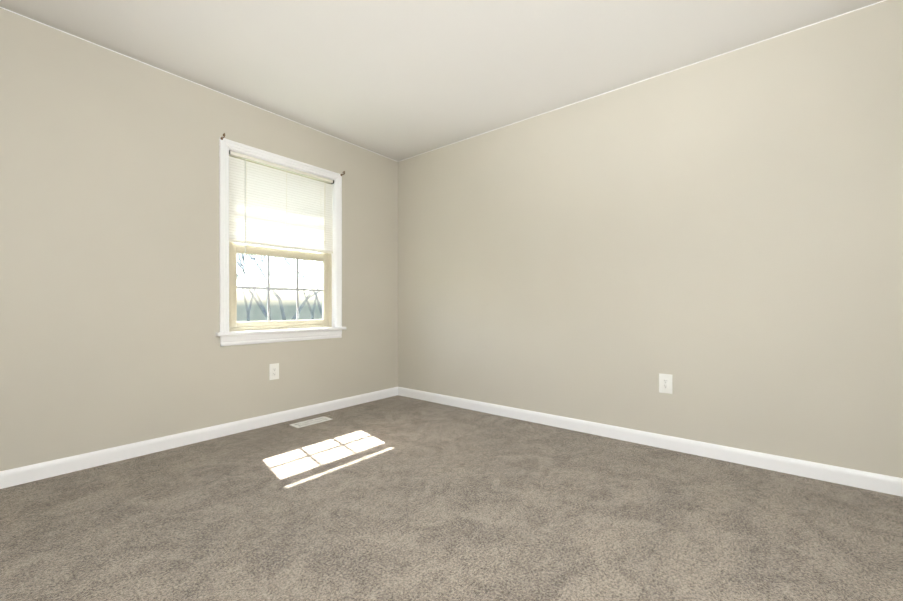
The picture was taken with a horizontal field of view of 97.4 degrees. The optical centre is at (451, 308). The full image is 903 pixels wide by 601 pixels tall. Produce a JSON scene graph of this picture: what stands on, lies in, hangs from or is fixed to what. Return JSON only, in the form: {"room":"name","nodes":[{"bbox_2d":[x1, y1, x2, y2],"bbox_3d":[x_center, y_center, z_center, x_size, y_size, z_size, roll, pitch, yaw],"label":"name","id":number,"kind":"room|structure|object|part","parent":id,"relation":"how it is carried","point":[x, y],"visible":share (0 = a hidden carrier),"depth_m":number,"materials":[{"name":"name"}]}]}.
{"room":"empty bedroom","nodes":[
{"label":"empty bedroom","id":0,"kind":"room"},
{"bbox_2d":[0,8,397,470],"bbox_3d":[-1.764,-0.308,2.780,0.150,2.440,3.950,0,0,39],"label":"wall","id":1,"kind":"structure","parent":0,"point":[109,257],"depth_m":2.44,"materials":[{"name":"beige paint"}]},
{"bbox_2d":[0,387,395,488],"bbox_3d":[-1.698,0.869,2.736,0.013,0.086,3.600,0,0,39],"label":"baseboard","id":2,"kind":"structure","parent":1,"relation":"attached to","point":[30,473],"depth_m":2.55,"materials":[{"name":"white wood"}]},
{"bbox_2d":[269,363,278,379],"bbox_3d":[-1.392,0.498,3.118,0.007,0.125,0.078,0,0,39],"label":"electrical outlet","id":3,"kind":"object","parent":1,"relation":"attached to","point":[273,371],"visible":1,"depth_m":3.11,"materials":[{"name":"white plastic"}]},
{"bbox_2d":[219,137,341,345],"bbox_3d":[-1.375,-0.470,3.248,0.168,1.480,1.020,0,0,39],"label":"window","id":4,"kind":"structure","parent":1,"relation":"in","point":[225,145],"depth_m":3.14,"materials":[{"name":"white wood"}]},
{"bbox_3d":[-1.378,-0.171,3.252,0.030,0.628,0.836,0,0,39],"label":"lower window sash","id":5,"kind":"part","parent":4,"relation":"part of","materials":[{"name":"white plastic"}]},
{"bbox_3d":[-1.378,-0.157,3.252,0.012,0.513,0.740,0,0,39],"label":"lower window muntins","id":6,"kind":"part","parent":4,"relation":"part of","materials":[{"name":"white plastic"}]},
{"bbox_3d":[-1.378,-0.157,3.252,0.003,0.521,0.748,0,0,39],"label":"glass","id":7,"kind":"part","parent":4,"relation":"part of","materials":[{"name":"clear glass"}]},
{"bbox_3d":[-1.401,-0.480,3.269,0.100,1.350,0.910,0,0,39],"label":"vinyl window frame","id":8,"kind":"part","parent":4,"relation":"part of","materials":[{"name":"white plastic"}]},
{"bbox_3d":[-1.317,0.233,3.204,0.017,0.075,1.014,0,0,39],"label":"window apron","id":9,"kind":"part","parent":4,"relation":"part of","materials":[{"name":"white wood"}]},
{"bbox_2d":[229,150,333,253],"bbox_3d":[-1.340,-0.780,3.220,0.044,0.730,0.885,0,0,39],"label":"window blinds","id":10,"kind":"object","parent":4,"relation":"attached to","point":[270,207],"visible":0.85,"depth_m":3.17,"materials":[{"name":"white"}]},
{"bbox_3d":[-1.343,-0.496,3.223,0.024,0.020,0.878,0,0,39],"label":"rail","id":11,"kind":"part","parent":10,"relation":"part of","materials":[{"name":"white plastic"}]},
{"bbox_3d":[-1.111,-0.836,3.480,0.009,0.560,0.010,0,0,39],"label":"lift cord","id":12,"kind":"part","parent":10,"relation":"part of","materials":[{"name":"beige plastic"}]},
{"bbox_2d":[216,327,345,335],"bbox_3d":[-1.325,0.183,3.210,0.096,0.025,1.074,0,0,39],"label":"window sill","id":13,"kind":"structure","parent":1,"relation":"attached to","point":[232,333],"depth_m":3.10,"materials":[{"name":"white wood"}]},
{"bbox_2d":[229,149,334,326],"bbox_3d":[-1.343,-0.492,3.222,0.050,1.325,0.910,0,0,39],"label":"liner","id":14,"kind":"object","parent":1,"relation":"attached to","point":[333,278],"visible":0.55,"depth_m":3.56,"materials":[{"name":"white wood"}]},
{"bbox_2d":[0,0,882,160],"bbox_3d":[-0.149,-1.574,1.473,4.300,0.100,3.950,0,0,39],"label":"ceiling","id":15,"kind":"structure","parent":0,"point":[397,80],"depth_m":2.33,"materials":[{"name":"white paint"}]},
{"bbox_2d":[0,0,885,161],"bbox_3d":[-0.149,-1.522,1.473,4.000,0.004,3.650,0,0,39],"label":"crown molding","id":16,"kind":"structure","parent":15,"relation":"attached to","point":[473,136],"depth_m":2.52,"materials":[{"name":"white paint"}]},
{"bbox_2d":[0,395,902,600],"bbox_3d":[-0.149,0.966,1.481,4.300,0.100,3.950,0,0,39],"label":"floor","id":17,"kind":"structure","parent":0,"point":[398,498],"depth_m":1.69,"materials":[{"name":"carpet"}]},
{"bbox_2d":[290,416,331,427],"bbox_3d":[-1.117,0.906,3.167,0.128,0.007,0.305,0,0,39],"label":"air vent register","id":18,"kind":"object","parent":17,"relation":"on","point":[310,422],"visible":1,"depth_m":3.15,"materials":[{"name":"white paint"}]},
{"bbox_2d":[398,0,902,477],"bbox_3d":[1.102,-0.309,2.909,4.150,2.440,0.150,0,0,39],"label":"wall","id":19,"kind":"structure","parent":0,"point":[719,239],"depth_m":2.47,"materials":[{"name":"beige paint"}]},
{"bbox_2d":[396,387,902,496],"bbox_3d":[0.993,0.868,2.897,4.000,0.086,0.013,0,0,39],"label":"baseboard","id":20,"kind":"structure","parent":19,"relation":"attached to","point":[887,484],"depth_m":2.47,"materials":[{"name":"white wood"}]},
{"bbox_2d":[659,373,671,393],"bbox_3d":[1.391,0.490,2.577,0.078,0.125,0.007,0,0,39],"label":"electrical outlet","id":21,"kind":"object","parent":19,"relation":"attached to","point":[665,383],"visible":1,"depth_m":2.58,"materials":[{"name":"white plastic"}]},
{"label":"outside","id":22,"kind":"structure","parent":0,"visible":0},
{"bbox_3d":[-102.419,3.750,82.640,256.700,0.200,300.000,0,0,39],"label":"ground","id":23,"kind":"structure","parent":22,"visible":0},
{"bbox_2d":[235,242,321,320],"bbox_3d":[-13.869,-3.187,27.641,24.049,14.051,21.591,0,0,39],"label":"trees","id":24,"kind":"object","parent":23,"relation":"on","point":[260,269],"depth_m":29.27,"materials":[{"name":"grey plant"}]},
{"bbox_2d":[237,286,321,321],"bbox_3d":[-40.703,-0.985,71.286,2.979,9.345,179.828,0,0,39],"label":"tree","id":25,"kind":"object","parent":23,"relation":"on","point":[292,312],"depth_m":78.39,"materials":[{"name":"green plant"}]}
]}

